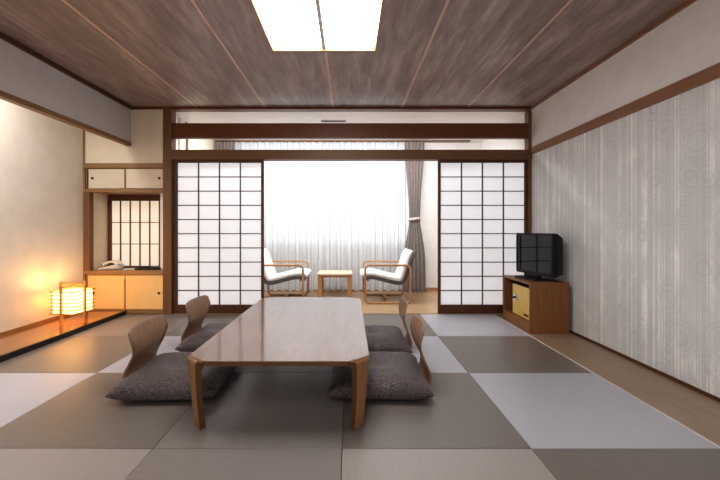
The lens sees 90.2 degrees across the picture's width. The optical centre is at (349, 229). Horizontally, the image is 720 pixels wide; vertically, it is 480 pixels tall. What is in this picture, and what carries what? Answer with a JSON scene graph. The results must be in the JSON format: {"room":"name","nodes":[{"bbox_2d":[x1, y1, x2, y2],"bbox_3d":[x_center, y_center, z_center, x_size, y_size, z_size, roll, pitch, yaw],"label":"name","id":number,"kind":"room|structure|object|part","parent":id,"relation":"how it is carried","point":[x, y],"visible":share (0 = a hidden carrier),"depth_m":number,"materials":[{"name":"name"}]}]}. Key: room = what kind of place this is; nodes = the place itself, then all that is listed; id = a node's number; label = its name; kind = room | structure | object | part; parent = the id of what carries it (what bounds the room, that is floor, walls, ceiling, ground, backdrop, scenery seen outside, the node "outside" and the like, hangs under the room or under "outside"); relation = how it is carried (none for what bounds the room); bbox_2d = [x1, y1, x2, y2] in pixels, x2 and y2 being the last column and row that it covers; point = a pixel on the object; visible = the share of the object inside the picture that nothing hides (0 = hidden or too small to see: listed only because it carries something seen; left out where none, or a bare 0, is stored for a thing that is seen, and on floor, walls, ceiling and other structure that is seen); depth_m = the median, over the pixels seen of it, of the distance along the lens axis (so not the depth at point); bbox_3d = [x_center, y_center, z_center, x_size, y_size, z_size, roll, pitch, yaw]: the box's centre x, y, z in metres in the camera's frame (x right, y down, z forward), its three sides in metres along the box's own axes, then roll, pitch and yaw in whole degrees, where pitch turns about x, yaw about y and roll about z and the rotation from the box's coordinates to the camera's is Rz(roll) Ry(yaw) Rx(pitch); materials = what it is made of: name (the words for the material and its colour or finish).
{"room":"japanese tatami room","nodes":[
{"label":"japanese tatami room","id":0,"kind":"room"},
{"bbox_2d":[0,99,82,332],"bbox_3d":[-3.240,-0.201,1.300,0.100,2.537,7.000,0,0,0],"label":"wall","id":1,"kind":"structure","parent":0,"point":[41,156],"depth_m":3.66,"materials":[{"name":"paint"}]},
{"bbox_2d":[0,315,67,335],"bbox_3d":[-3.184,0.958,1.050,0.012,0.028,6.500,0,0,0],"label":"baseboard","id":2,"kind":"structure","parent":1,"relation":"attached to","point":[55,317],"depth_m":3.56,"materials":[{"name":"brown wood"}]},
{"bbox_2d":[0,310,123,354],"bbox_3d":[-2.945,1.020,1.050,0.490,0.096,6.500,0,0,0],"label":"platform","id":3,"kind":"object","parent":1,"relation":"attached to","point":[12,341],"depth_m":3.45,"materials":[{"name":"brown wood"}]},
{"bbox_2d":[49,281,95,325],"bbox_3d":[-2.895,0.764,3.760,0.314,0.415,0.304,0,0,8],"label":"paper lantern","id":4,"kind":"object","parent":3,"relation":"on","point":[69,301],"visible":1,"depth_m":3.65,"materials":[{"name":"beige paper"}]},
{"bbox_3d":[-2.914,0.764,3.624,0.020,0.415,0.020,0,0,8],"label":"leg","id":5,"kind":"part","parent":4,"relation":"part of","materials":[{"name":"brown wood"}]},
{"bbox_3d":[-2.895,0.748,3.760,0.284,0.233,0.284,0,0,8],"label":"slat frame","id":6,"kind":"part","parent":4,"relation":"part of","materials":[{"name":"beige paper"}]},
{"bbox_3d":[-2.895,0.748,3.760,0.244,0.223,0.244,0,0,8],"label":"lamp shade","id":7,"kind":"part","parent":4,"relation":"part of","materials":[{"name":"white paper"}]},
{"bbox_3d":[-2.895,0.567,3.760,0.314,0.020,0.020,0,0,8],"label":"handle","id":8,"kind":"part","parent":4,"relation":"part of","materials":[{"name":"brown wood"}]},
{"bbox_3d":[-2.759,0.764,3.741,0.020,0.415,0.020,0,0,8],"label":"leg","id":9,"kind":"part","parent":4,"relation":"part of","materials":[{"name":"brown wood"}]},
{"bbox_2d":[83,130,85,280],"bbox_3d":[-3.178,-0.249,4.317,0.024,2.441,0.046,0,0,0],"label":"trim","id":10,"kind":"structure","parent":1,"relation":"attached to","point":[84,169],"depth_m":4.29,"materials":[{"name":"brown wood"}]},
{"bbox_2d":[0,39,130,141],"bbox_3d":[-2.643,-1.256,1.050,0.045,0.427,6.500,0,0,0],"label":"wall","id":11,"kind":"structure","parent":0,"point":[24,76],"depth_m":3.23,"materials":[{"name":"paint"}]},
{"bbox_2d":[0,90,130,145],"bbox_3d":[-2.643,-1.022,1.048,0.065,0.044,6.497,0,0,0],"label":"trim","id":12,"kind":"structure","parent":11,"relation":"attached to","point":[5,96],"depth_m":3.23,"materials":[{"name":"brown wood"}]},
{"bbox_2d":[0,32,132,109],"bbox_3d":[-2.605,-1.452,1.050,0.030,0.035,6.500,0,0,0],"label":"trim","id":13,"kind":"structure","parent":11,"relation":"attached to","point":[3,36],"depth_m":3.19,"materials":[{"name":"brown wood"}]},
{"bbox_2d":[94,193,107,269],"bbox_3d":[-3.152,0.036,4.490,0.076,1.020,0.260,0,0,0],"label":"wall","id":14,"kind":"structure","parent":0,"point":[100,200],"depth_m":4.49,"materials":[{"name":"beige paint"}]},
{"bbox_2d":[84,192,93,270],"bbox_3d":[-3.145,0.021,4.326,0.072,0.942,0.068,0,0,0],"label":"trim","id":15,"kind":"structure","parent":14,"relation":"attached to","point":[88,196],"depth_m":4.29,"materials":[{"name":"brown wood"}]},
{"bbox_2d":[83,189,162,194],"bbox_3d":[-2.704,-0.465,4.453,0.950,0.035,0.334,0,0,0],"label":"trim","id":16,"kind":"structure","parent":14,"relation":"attached to","point":[100,191],"depth_m":4.29,"materials":[{"name":"brown wood"}]},
{"bbox_2d":[86,168,162,188],"bbox_3d":[-2.696,-0.610,4.438,0.936,0.254,0.284,0,0,0],"label":"upper cabinet","id":17,"kind":"object","parent":14,"relation":"attached to","point":[96,178],"visible":0.92,"depth_m":4.31,"materials":[{"name":"wood"}]},
{"bbox_3d":[-2.917,-0.610,4.314,0.432,0.230,0.012,0,0,0],"label":"door","id":18,"kind":"part","parent":17,"relation":"part of","materials":[{"name":"paper"}]},
{"bbox_3d":[-2.455,-0.610,4.306,0.444,0.230,0.012,0,0,0],"label":"door","id":19,"kind":"part","parent":17,"relation":"part of","materials":[{"name":"paper"}]},
{"bbox_2d":[85,110,162,162],"bbox_3d":[-2.709,-1.131,4.330,0.963,0.678,0.060,0,0,0],"label":"wall","id":20,"kind":"structure","parent":0,"point":[146,146],"depth_m":4.30,"materials":[{"name":"beige paint"}]},
{"bbox_2d":[84,163,162,167],"bbox_3d":[-2.702,-0.766,4.324,0.949,0.056,0.072,0,0,0],"label":"trim","id":21,"kind":"structure","parent":20,"relation":"attached to","point":[86,165],"depth_m":4.29,"materials":[{"name":"brown wood"}]},
{"bbox_2d":[163,107,175,314],"bbox_3d":[-2.176,-0.226,4.343,0.102,2.487,0.115,0,0,0],"label":"trim","id":22,"kind":"structure","parent":20,"relation":"attached to","point":[169,116],"depth_m":4.29,"materials":[{"name":"brown wood"}]},
{"bbox_2d":[173,160,263,313],"bbox_3d":[-1.575,0.087,4.336,1.087,1.852,0.032,0,0,0],"label":"door","id":23,"kind":"structure","parent":20,"relation":"in","point":[218,205],"depth_m":4.34,"materials":[{"name":"paper"}]},
{"bbox_2d":[133,107,531,111],"bbox_3d":[-0.215,-1.454,4.339,4.810,0.030,0.102,0,0,0],"label":"trim","id":24,"kind":"structure","parent":20,"relation":"attached to","point":[176,109],"depth_m":4.30,"materials":[{"name":"brown wood"}]},
{"bbox_2d":[108,195,159,267],"bbox_3d":[-2.686,0.030,4.635,0.969,0.975,0.030,0,0,0],"label":"window","id":25,"kind":"structure","parent":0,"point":[133,220],"depth_m":4.64,"materials":[{"name":"paper"}]},
{"bbox_2d":[178,117,181,149],"bbox_3d":[-2.696,-0.201,4.683,0.989,2.537,0.055,0,0,0],"label":"wall","id":26,"kind":"structure","parent":0,"point":[179,118],"depth_m":4.66,"materials":[{"name":"beige paint"}]},
{"bbox_2d":[160,116,214,313],"bbox_3d":[-2.270,-0.201,5.190,0.100,2.537,1.580,0,0,0],"label":"wall","id":27,"kind":"structure","parent":0,"point":[183,140],"depth_m":4.83,"materials":[{"name":"white paint"}]},
{"bbox_2d":[185,122,188,149],"bbox_3d":[-2.252,-0.226,4.890,0.095,2.487,0.060,0,0,0],"label":"trim","id":28,"kind":"structure","parent":27,"relation":"attached to","point":[186,140],"depth_m":4.86,"materials":[{"name":"brown wood"}]},
{"bbox_2d":[126,291,437,314],"bbox_3d":[-0.500,1.080,5.240,5.800,0.115,1.680,0,0,0],"label":"floor","id":29,"kind":"structure","parent":0,"point":[427,301],"depth_m":5.31,"materials":[{"name":"brown wood"}]},
{"bbox_2d":[86,275,162,312],"bbox_3d":[-2.696,0.774,4.438,0.936,0.461,0.284,0,0,0],"label":"base cabinet","id":30,"kind":"object","parent":29,"relation":"on","point":[128,293],"visible":0.79,"depth_m":4.31,"materials":[{"name":"beige wood"}]},
{"bbox_3d":[-2.919,0.753,4.314,0.440,0.407,0.012,0,0,0],"label":"door","id":31,"kind":"part","parent":30,"relation":"part of","materials":[{"name":"beige paper"}]},
{"bbox_2d":[85,268,162,274],"bbox_3d":[-2.696,0.517,4.454,0.936,0.051,0.332,0,0,0],"label":"countertop","id":32,"kind":"structure","parent":30,"relation":"on","point":[120,271],"depth_m":4.29,"materials":[{"name":"brown wood"}]},
{"bbox_2d":[97,260,123,269],"bbox_3d":[-2.932,0.434,4.429,0.260,0.115,0.206,0,0,-14],"label":"telephone","id":33,"kind":"object","parent":32,"relation":"on","point":[120,265],"visible":1,"depth_m":4.37,"materials":[{"name":"beige plastic"}]},
{"bbox_2d":[135,266,160,269],"bbox_3d":[-2.460,0.481,4.460,0.300,0.022,0.200,0,0,0],"label":"tray","id":34,"kind":"object","parent":32,"relation":"on","point":[144,267],"visible":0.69,"depth_m":4.36,"materials":[{"name":"black paint"}]},
{"bbox_3d":[-2.459,0.753,4.306,0.446,0.407,0.012,0,0,0],"label":"door","id":35,"kind":"part","parent":30,"relation":"part of","materials":[{"name":"beige paper"}]},
{"bbox_2d":[264,248,311,296],"bbox_3d":[-0.963,0.654,5.240,0.772,0.735,0.674,0,0,0],"label":"armchair","id":36,"kind":"object","parent":29,"relation":"on","point":[271,277],"visible":0.7,"depth_m":5.05,"materials":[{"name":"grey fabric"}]},
{"bbox_3d":[-0.945,0.750,4.925,0.648,0.543,0.044,0,0,0],"label":"frame","id":37,"kind":"part","parent":36,"relation":"part of","materials":[{"name":"brown wood"}]},
{"bbox_3d":[-0.945,0.750,5.555,0.648,0.543,0.044,0,0,0],"label":"frame","id":38,"kind":"part","parent":36,"relation":"part of","materials":[{"name":"brown wood"}]},
{"bbox_2d":[264,248,311,280],"bbox_3d":[-0.939,0.503,5.240,0.725,0.434,0.544,0,0,0],"label":"cushion","id":39,"kind":"object","parent":36,"relation":"on","point":[270,274],"depth_m":5.09,"materials":[{"name":"white fabric"}]},
{"bbox_2d":[317,270,352,296],"bbox_3d":[-0.215,0.837,5.540,0.530,0.372,0.410,0,0,0],"label":"side table","id":40,"kind":"object","parent":29,"relation":"on","point":[321,274],"visible":0.83,"depth_m":5.35,"materials":[{"name":"beige laminate"}]},
{"bbox_3d":[-0.437,0.854,5.370,0.064,0.338,0.036,0,0,0],"label":"leg","id":41,"kind":"part","parent":40,"relation":"part of","materials":[{"name":"brown wood"}]},
{"bbox_3d":[-0.437,0.854,5.710,0.064,0.338,0.036,0,0,0],"label":"leg","id":42,"kind":"part","parent":40,"relation":"part of","materials":[{"name":"brown wood"}]},
{"bbox_3d":[0.007,0.854,5.370,0.064,0.338,0.036,0,0,0],"label":"leg","id":43,"kind":"part","parent":40,"relation":"part of","materials":[{"name":"brown wood"}]},
{"bbox_2d":[360,248,415,303],"bbox_3d":[0.548,0.654,5.240,0.772,0.735,0.674,0,0,0],"label":"armchair","id":44,"kind":"object","parent":29,"relation":"on","point":[403,270],"visible":0.99,"depth_m":4.97,"materials":[{"name":"white fabric"}]},
{"bbox_3d":[0.530,0.750,5.555,0.648,0.543,0.044,0,0,0],"label":"frame","id":45,"kind":"part","parent":44,"relation":"part of","materials":[{"name":"brown wood"}]},
{"bbox_2d":[360,248,412,280],"bbox_3d":[0.524,0.503,5.240,0.725,0.434,0.544,0,0,0],"label":"cushion","id":46,"kind":"object","parent":44,"relation":"on","point":[401,273],"depth_m":4.98,"materials":[{"name":"white fabric"}]},
{"bbox_3d":[0.530,0.750,4.925,0.648,0.543,0.044,0,0,0],"label":"frame","id":47,"kind":"part","parent":44,"relation":"part of","materials":[{"name":"brown wood"}]},
{"bbox_2d":[341,406,343,479],"bbox_3d":[-0.500,1.093,1.010,5.800,0.090,6.620,0,0,0],"label":"floor","id":48,"kind":"structure","parent":0,"point":[343,406],"depth_m":1.75,"materials":[{"name":"brown wood"}]},
{"bbox_2d":[0,373,95,427],"bbox_3d":[-2.231,1.032,2.105,0.874,0.030,0.878,0,0,0],"label":"mat","id":49,"kind":"object","parent":48,"relation":"on","point":[20,393],"visible":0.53,"depth_m":2.28,"materials":[{"name":"grey wicker"}]},
{"bbox_2d":[0,311,125,362],"bbox_3d":[-2.685,1.019,1.049,0.030,0.097,6.498,0,0,0],"label":"trim","id":50,"kind":"structure","parent":48,"relation":"on","point":[33,346],"depth_m":3.27,"materials":[{"name":"black paint"}]},
{"bbox_2d":[0,336,131,372],"bbox_3d":[-2.231,1.032,2.985,0.874,0.030,0.878,0,0,0],"label":"mat","id":51,"kind":"object","parent":48,"relation":"on","point":[71,354],"visible":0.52,"depth_m":2.87,"materials":[{"name":"wicker"}]},
{"bbox_2d":[0,449,151,479],"bbox_3d":[-1.353,1.032,1.225,0.878,0.030,0.878,0,0,0],"label":"mat","id":52,"kind":"object","parent":48,"relation":"on","point":[15,464],"visible":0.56,"depth_m":1.56,"materials":[{"name":"grey wicker"}]},
{"bbox_2d":[0,373,191,448],"bbox_3d":[-1.353,1.032,2.105,0.878,0.030,0.878,0,0,0],"label":"mat","id":53,"kind":"object","parent":48,"relation":"on","point":[81,416],"visible":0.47,"depth_m":1.90,"materials":[{"name":"grey wicker"}]},
{"bbox_2d":[123,315,167,378],"bbox_3d":[-1.188,0.814,2.430,0.457,0.398,0.444,0,0,0],"label":"chair","id":54,"kind":"object","parent":53,"relation":"on","point":[146,336],"visible":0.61,"depth_m":2.42,"materials":[{"name":"brown wood"}]},
{"bbox_2d":[105,352,236,400],"bbox_3d":[-1.095,0.933,2.360,0.624,0.132,0.610,0,0,-2],"label":"floor cushion","id":55,"kind":"object","parent":54,"relation":"on","point":[166,376],"visible":0.71,"depth_m":2.12,"materials":[{"name":"fabric"}]},
{"bbox_2d":[72,314,187,335],"bbox_3d":[-2.231,1.032,3.865,0.874,0.030,0.878,0,0,0],"label":"mat","id":56,"kind":"object","parent":48,"relation":"on","point":[120,326],"visible":0.39,"depth_m":3.84,"materials":[{"name":"grey wicker"}]},
{"bbox_2d":[98,336,181,372],"bbox_3d":[-1.353,1.032,2.985,0.878,0.030,0.878,0,0,0],"label":"mat","id":57,"kind":"object","parent":48,"relation":"on","point":[169,343],"visible":0.09,"depth_m":2.97,"materials":[{"name":"grey wicker"}]},
{"bbox_2d":[181,295,209,341],"bbox_3d":[-1.183,0.814,3.202,0.457,0.398,0.444,0,0,2],"label":"chair","id":58,"kind":"object","parent":57,"relation":"on","point":[197,308],"visible":0.53,"depth_m":3.21,"materials":[{"name":"brown wood"}]},
{"bbox_2d":[174,323,229,351],"bbox_3d":[-1.080,0.933,3.160,0.624,0.132,0.610,0,0,0],"label":"floor cushion","id":59,"kind":"object","parent":58,"relation":"on","point":[193,342],"visible":0.33,"depth_m":2.93,"materials":[{"name":"grey fabric"}]},
{"bbox_2d":[165,314,240,335],"bbox_3d":[-1.353,1.032,3.865,0.878,0.030,0.878,0,0,0],"label":"mat","id":60,"kind":"object","parent":48,"relation":"on","point":[210,318],"visible":0.09,"depth_m":3.96,"materials":[{"name":"grey wicker"}]},
{"bbox_2d":[126,449,341,479],"bbox_3d":[-0.472,1.032,1.225,0.878,0.030,0.878,0,0,0],"label":"mat","id":61,"kind":"object","parent":48,"relation":"on","point":[159,464],"visible":1,"depth_m":1.55,"materials":[{"name":"grey wicker"}]},
{"bbox_2d":[153,373,343,448],"bbox_3d":[-0.472,1.032,2.105,0.878,0.030,0.878,0,0,0],"label":"mat","id":62,"kind":"object","parent":48,"relation":"on","point":[250,410],"visible":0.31,"depth_m":1.94,"materials":[{"name":"grey wicker"}]},
{"bbox_2d":[232,366,332,372],"bbox_3d":[-0.472,1.032,2.985,0.878,0.030,0.878,0,0,0],"label":"mat","id":63,"kind":"object","parent":48,"relation":"on","point":[239,369],"visible":0.02,"depth_m":2.61,"materials":[{"name":"grey wicker"}]},
{"bbox_2d":[187,297,369,429],"bbox_3d":[-0.366,0.838,2.639,0.944,0.360,1.702,0,0,0],"label":"table","id":64,"kind":"object","parent":63,"relation":"on","point":[274,331],"visible":1,"depth_m":2.10,"materials":[{"name":"brown wood"}]},
{"bbox_3d":[-0.780,0.838,1.846,0.067,0.360,0.154,0,0,-45],"label":"leg","id":65,"kind":"part","parent":64,"relation":"part of","materials":[{"name":"brown wood"}]},
{"bbox_3d":[0.048,0.838,1.846,0.067,0.360,0.154,0,0,45],"label":"leg","id":66,"kind":"part","parent":64,"relation":"part of","materials":[{"name":"brown wood"}]},
{"bbox_2d":[363,314,436,335],"bbox_3d":[0.407,1.032,3.865,0.878,0.030,0.878,0,0,0],"label":"mat","id":67,"kind":"object","parent":48,"relation":"on","point":[369,319],"visible":0.39,"depth_m":3.96,"materials":[{"name":"grey wicker"}]},
{"bbox_2d":[404,336,467,372],"bbox_3d":[0.407,1.032,2.985,0.878,0.030,0.878,0,0,0],"label":"mat","id":68,"kind":"object","parent":48,"relation":"on","point":[439,359],"visible":0.34,"depth_m":2.87,"materials":[{"name":"grey wicker"}]},
{"bbox_2d":[398,297,412,348],"bbox_3d":[0.296,0.814,3.117,0.457,0.398,0.444,0,0,3],"label":"chair","id":69,"kind":"object","parent":68,"relation":"on","point":[402,306],"visible":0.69,"depth_m":3.12,"materials":[{"name":"brown wood"}]},
{"bbox_2d":[365,325,412,352],"bbox_3d":[0.185,0.933,3.090,0.624,0.132,0.610,0,0,0],"label":"floor cushion","id":70,"kind":"object","parent":69,"relation":"on","point":[390,338],"visible":0.56,"depth_m":2.88,"materials":[{"name":"grey fabric"}]},
{"bbox_2d":[342,373,530,449],"bbox_3d":[0.407,1.032,2.105,0.878,0.030,0.878,0,0,0],"label":"mat","id":71,"kind":"object","parent":48,"relation":"on","point":[459,414],"visible":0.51,"depth_m":1.90,"materials":[{"name":"grey wicker"}]},
{"bbox_2d":[410,315,431,385],"bbox_3d":[0.293,0.814,2.438,0.457,0.398,0.444,0,0,2],"label":"chair","id":72,"kind":"object","parent":71,"relation":"on","point":[417,325],"visible":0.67,"depth_m":2.44,"materials":[{"name":"brown wood"}]},
{"bbox_2d":[326,351,433,399],"bbox_3d":[0.185,0.933,2.370,0.624,0.132,0.610,0,0,1],"label":"floor cushion","id":73,"kind":"object","parent":72,"relation":"on","point":[391,375],"visible":0.7,"depth_m":2.13,"materials":[{"name":"fabric"}]},
{"bbox_2d":[342,449,556,479],"bbox_3d":[0.407,1.032,1.225,0.878,0.030,0.878,0,0,0],"label":"mat","id":74,"kind":"object","parent":48,"relation":"on","point":[357,464],"visible":1,"depth_m":1.55,"materials":[{"name":"grey wicker"}]},
{"bbox_2d":[420,314,528,335],"bbox_3d":[1.287,1.032,3.865,0.877,0.030,0.878,0,0,0],"label":"mat","id":75,"kind":"object","parent":48,"relation":"on","point":[441,324],"visible":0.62,"depth_m":3.80,"materials":[{"name":"grey wicker"}]},
{"bbox_2d":[438,336,590,372],"bbox_3d":[1.287,1.032,2.985,0.877,0.030,0.878,0,0,0],"label":"mat","id":76,"kind":"object","parent":48,"relation":"on","point":[476,354],"visible":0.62,"depth_m":2.90,"materials":[{"name":"wicker"}]},
{"bbox_2d":[469,373,719,448],"bbox_3d":[1.287,1.032,2.105,0.877,0.030,0.878,0,0,0],"label":"mat","id":77,"kind":"object","parent":48,"relation":"on","point":[547,410],"visible":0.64,"depth_m":1.98,"materials":[{"name":"grey wicker"}]},
{"bbox_2d":[493,314,719,447],"bbox_3d":[1.731,1.036,1.050,0.008,0.043,6.500,0,0,0],"label":"trim","id":78,"kind":"structure","parent":48,"relation":"on","point":[493,314],"depth_m":2.20,"materials":[{"name":"brown wood"}]},
{"bbox_2d":[532,449,719,479],"bbox_3d":[1.287,1.032,1.225,0.877,0.030,0.878,0,0,0],"label":"mat","id":79,"kind":"object","parent":48,"relation":"on","point":[564,464],"visible":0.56,"depth_m":1.56,"materials":[{"name":"grey wicker"}]},
{"bbox_2d":[0,0,686,141],"bbox_3d":[-0.500,-1.502,1.890,5.800,0.095,8.380,0,0,0],"label":"ceiling","id":80,"kind":"structure","parent":0,"point":[473,41],"depth_m":3.03,"materials":[{"name":"brown wood"}]},
{"bbox_2d":[62,0,196,106],"bbox_3d":[-1.830,-1.468,1.050,0.020,0.004,6.500,0,0,0],"label":"trim","id":81,"kind":"structure","parent":80,"relation":"attached to","point":[64,1],"depth_m":2.86,"materials":[{"name":"brown wood"}]},
{"bbox_2d":[191,0,265,106],"bbox_3d":[-1.005,-1.468,1.050,0.020,0.004,6.500,0,0,0],"label":"trim","id":82,"kind":"structure","parent":80,"relation":"attached to","point":[192,1],"depth_m":2.86,"materials":[{"name":"brown wood"}]},
{"bbox_2d":[249,0,384,51],"bbox_3d":[-0.205,-1.498,2.277,0.864,0.084,1.319,0,0,0],"label":"ceiling light","id":83,"kind":"object","parent":80,"relation":"attached to","point":[286,25],"visible":1,"depth_m":2.60,"materials":[{"name":"white plastic"}]},
{"bbox_2d":[255,0,321,44],"bbox_3d":[-0.419,-1.502,2.277,0.400,0.006,1.283,0,0,0],"label":"diffuser","id":84,"kind":"object","parent":83,"relation":"attached to","point":[285,22],"depth_m":2.58,"materials":[{"name":"white plastic"}]},
{"bbox_2d":[320,0,380,44],"bbox_3d":[0.009,-1.502,2.277,0.400,0.006,1.283,0,0,0],"label":"diffuser","id":85,"kind":"object","parent":83,"relation":"attached to","point":[345,22],"depth_m":2.58,"materials":[{"name":"white plastic"}]},
{"bbox_2d":[324,52,333,106],"bbox_3d":[-0.195,-1.468,1.050,0.020,0.004,6.500,0,0,0],"label":"trim","id":86,"kind":"structure","parent":80,"relation":"attached to","point":[326,57],"depth_m":3.46,"materials":[{"name":"brown wood"}]},
{"bbox_2d":[321,120,345,121],"bbox_3d":[-0.210,-1.449,4.800,0.340,0.011,0.060,0,0,0],"label":"ceiling vent","id":87,"kind":"object","parent":80,"relation":"in","point":[321,120],"visible":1,"depth_m":4.78,"materials":[{"name":"black plastic"}]},
{"bbox_2d":[215,140,470,141],"bbox_3d":[-0.105,-1.446,5.880,4.170,0.014,0.100,0,0,0],"label":"rail","id":88,"kind":"object","parent":80,"relation":"attached to","point":[215,140],"visible":0.89,"depth_m":5.83,"materials":[{"name":"brown wood"}]},
{"bbox_2d":[215,142,234,149],"bbox_3d":[-2.010,-0.205,5.810,0.360,2.429,0.074,0,0,0],"label":"drape","id":89,"kind":"object","parent":88,"relation":"hanging from","point":[218,145],"visible":0.08,"depth_m":5.81,"materials":[{"name":"beige fabric"}]},
{"bbox_2d":[235,142,408,290],"bbox_3d":[-0.450,-0.212,5.905,3.000,2.451,0.052,0,0,0],"label":"sheer curtain","id":90,"kind":"object","parent":88,"relation":"hanging from","point":[329,215],"visible":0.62,"depth_m":5.90,"materials":[{"name":"white fabric"}]},
{"bbox_2d":[404,142,425,291],"bbox_3d":[1.060,-0.205,5.810,0.350,2.429,0.074,0,0,0],"label":"drape","id":91,"kind":"object","parent":88,"relation":"hanging from","point":[414,169],"visible":0.83,"depth_m":5.81,"materials":[{"name":"beige fabric"}]},
{"bbox_2d":[401,0,449,106],"bbox_3d":[0.633,-1.468,1.050,0.020,0.004,6.500,0,0,0],"label":"trim","id":92,"kind":"structure","parent":80,"relation":"attached to","point":[447,1],"depth_m":2.86,"materials":[{"name":"brown wood"}]},
{"bbox_2d":[467,0,572,106],"bbox_3d":[1.420,-1.468,1.050,0.020,0.004,6.500,0,0,0],"label":"trim","id":93,"kind":"structure","parent":80,"relation":"attached to","point":[569,1],"depth_m":2.86,"materials":[{"name":"brown wood"}]},
{"bbox_2d":[239,142,479,287],"bbox_3d":[-0.015,-0.201,6.030,4.610,2.537,0.100,0,0,0],"label":"wall","id":94,"kind":"structure","parent":0,"point":[429,191],"depth_m":5.98,"materials":[{"name":"white paint"}]},
{"bbox_2d":[264,288,437,290],"bbox_3d":[-0.015,0.995,5.973,4.410,0.055,0.015,0,0,0],"label":"baseboard","id":95,"kind":"structure","parent":94,"relation":"attached to","point":[427,289],"depth_m":5.96,"materials":[{"name":"brown wood"}]},
{"bbox_2d":[363,312,437,313],"bbox_3d":[0.032,1.065,4.360,4.315,0.104,0.080,0,0,0],"label":"trim","id":96,"kind":"structure","parent":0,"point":[363,312],"depth_m":4.35,"materials":[{"name":"brown wood"}]},
{"bbox_2d":[480,0,719,397],"bbox_3d":[2.240,-0.201,1.890,0.100,2.537,8.180,0,0,0],"label":"wall","id":97,"kind":"structure","parent":0,"point":[633,200],"depth_m":2.66,"materials":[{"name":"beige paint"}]},
{"bbox_2d":[172,123,527,138],"bbox_3d":[0.031,-1.189,4.340,4.313,0.178,0.070,0,0,0],"label":"ceiling beam","id":98,"kind":"structure","parent":97,"relation":"attached to","point":[179,130],"depth_m":4.30,"materials":[{"name":"brown wood"}]},
{"bbox_2d":[172,150,531,160],"bbox_3d":[0.031,-0.898,4.349,4.313,0.116,0.122,0,0,0],"label":"trim","id":99,"kind":"structure","parent":97,"relation":"attached to","point":[266,155],"depth_m":4.29,"materials":[{"name":"wood"}]},
{"bbox_2d":[438,160,527,313],"bbox_3d":[1.616,0.087,4.336,1.087,1.852,0.032,0,0,0],"label":"door","id":100,"kind":"structure","parent":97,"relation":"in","point":[483,204],"depth_m":4.34,"materials":[{"name":"paper"}]},
{"bbox_2d":[525,110,531,274],"bbox_3d":[2.170,-0.206,4.350,0.039,2.447,0.100,0,0,0],"label":"trim","id":101,"kind":"structure","parent":97,"relation":"attached to","point":[528,115],"depth_m":4.30,"materials":[{"name":"brown wood"}]},
{"bbox_2d":[531,0,696,108],"bbox_3d":[2.189,-1.456,1.040,0.042,0.028,6.480,0,0,0],"label":"trim","id":102,"kind":"structure","parent":97,"relation":"attached to","point":[687,3],"depth_m":2.83,"materials":[{"name":"brown wood"}]},
{"bbox_2d":[531,62,719,153],"bbox_3d":[2.190,-0.939,1.040,0.040,0.083,6.480,0,0,0],"label":"trim","id":103,"kind":"structure","parent":97,"relation":"attached to","point":[711,73],"depth_m":2.66,"materials":[{"name":"brown wood"}]},
{"bbox_2d":[569,330,719,401],"bbox_3d":[2.190,1.006,1.050,0.020,0.022,6.500,0,0,0],"label":"baseboard","id":104,"kind":"structure","parent":97,"relation":"attached to","point":[683,383],"depth_m":2.57,"materials":[{"name":"brown wood"}]},
{"bbox_2d":[495,314,719,445],"bbox_3d":[1.962,1.038,1.060,0.455,0.040,6.520,0,0,0],"label":"floor","id":105,"kind":"structure","parent":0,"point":[696,411],"depth_m":2.35,"materials":[{"name":"brown wood"}]},
{"bbox_2d":[503,275,568,333],"bbox_3d":[1.952,0.769,3.795,0.380,0.497,0.610,0,0,0],"label":"tv cabinet","id":106,"kind":"object","parent":105,"relation":"on","point":[548,300],"visible":0.86,"depth_m":3.49,"materials":[{"name":"orange wood"}]},
{"bbox_3d":[1.952,0.780,4.089,0.380,0.475,0.022,0,0,0],"label":"panel","id":107,"kind":"part","parent":106,"relation":"part of","materials":[{"name":"orange wood"}]},
{"bbox_2d":[504,310,528,323],"bbox_3d":[1.947,0.922,3.795,0.366,0.020,0.566,0,0,0],"label":"shelf","id":108,"kind":"object","parent":106,"relation":"attached to","point":[509,313],"depth_m":3.80,"materials":[{"name":"orange wood"}]},
{"bbox_2d":[513,283,528,319],"bbox_3d":[1.931,0.748,3.743,0.342,0.325,0.375,0,0,0],"label":"safe","id":109,"kind":"object","parent":106,"relation":"on","point":[520,290],"visible":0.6,"depth_m":3.74,"materials":[{"name":"yellow metal"}]},
{"bbox_2d":[515,233,562,280],"bbox_3d":[1.966,0.279,3.791,0.250,0.482,0.582,0,0,-9],"label":"television","id":110,"kind":"object","parent":106,"relation":"on","point":[538,255],"visible":1,"depth_m":3.69,"materials":[{"name":"black plastic"}]},
{"bbox_3d":[1.952,0.780,3.501,0.380,0.475,0.022,0,0,0],"label":"panel","id":111,"kind":"part","parent":106,"relation":"part of","materials":[{"name":"orange wood"}]}
]}

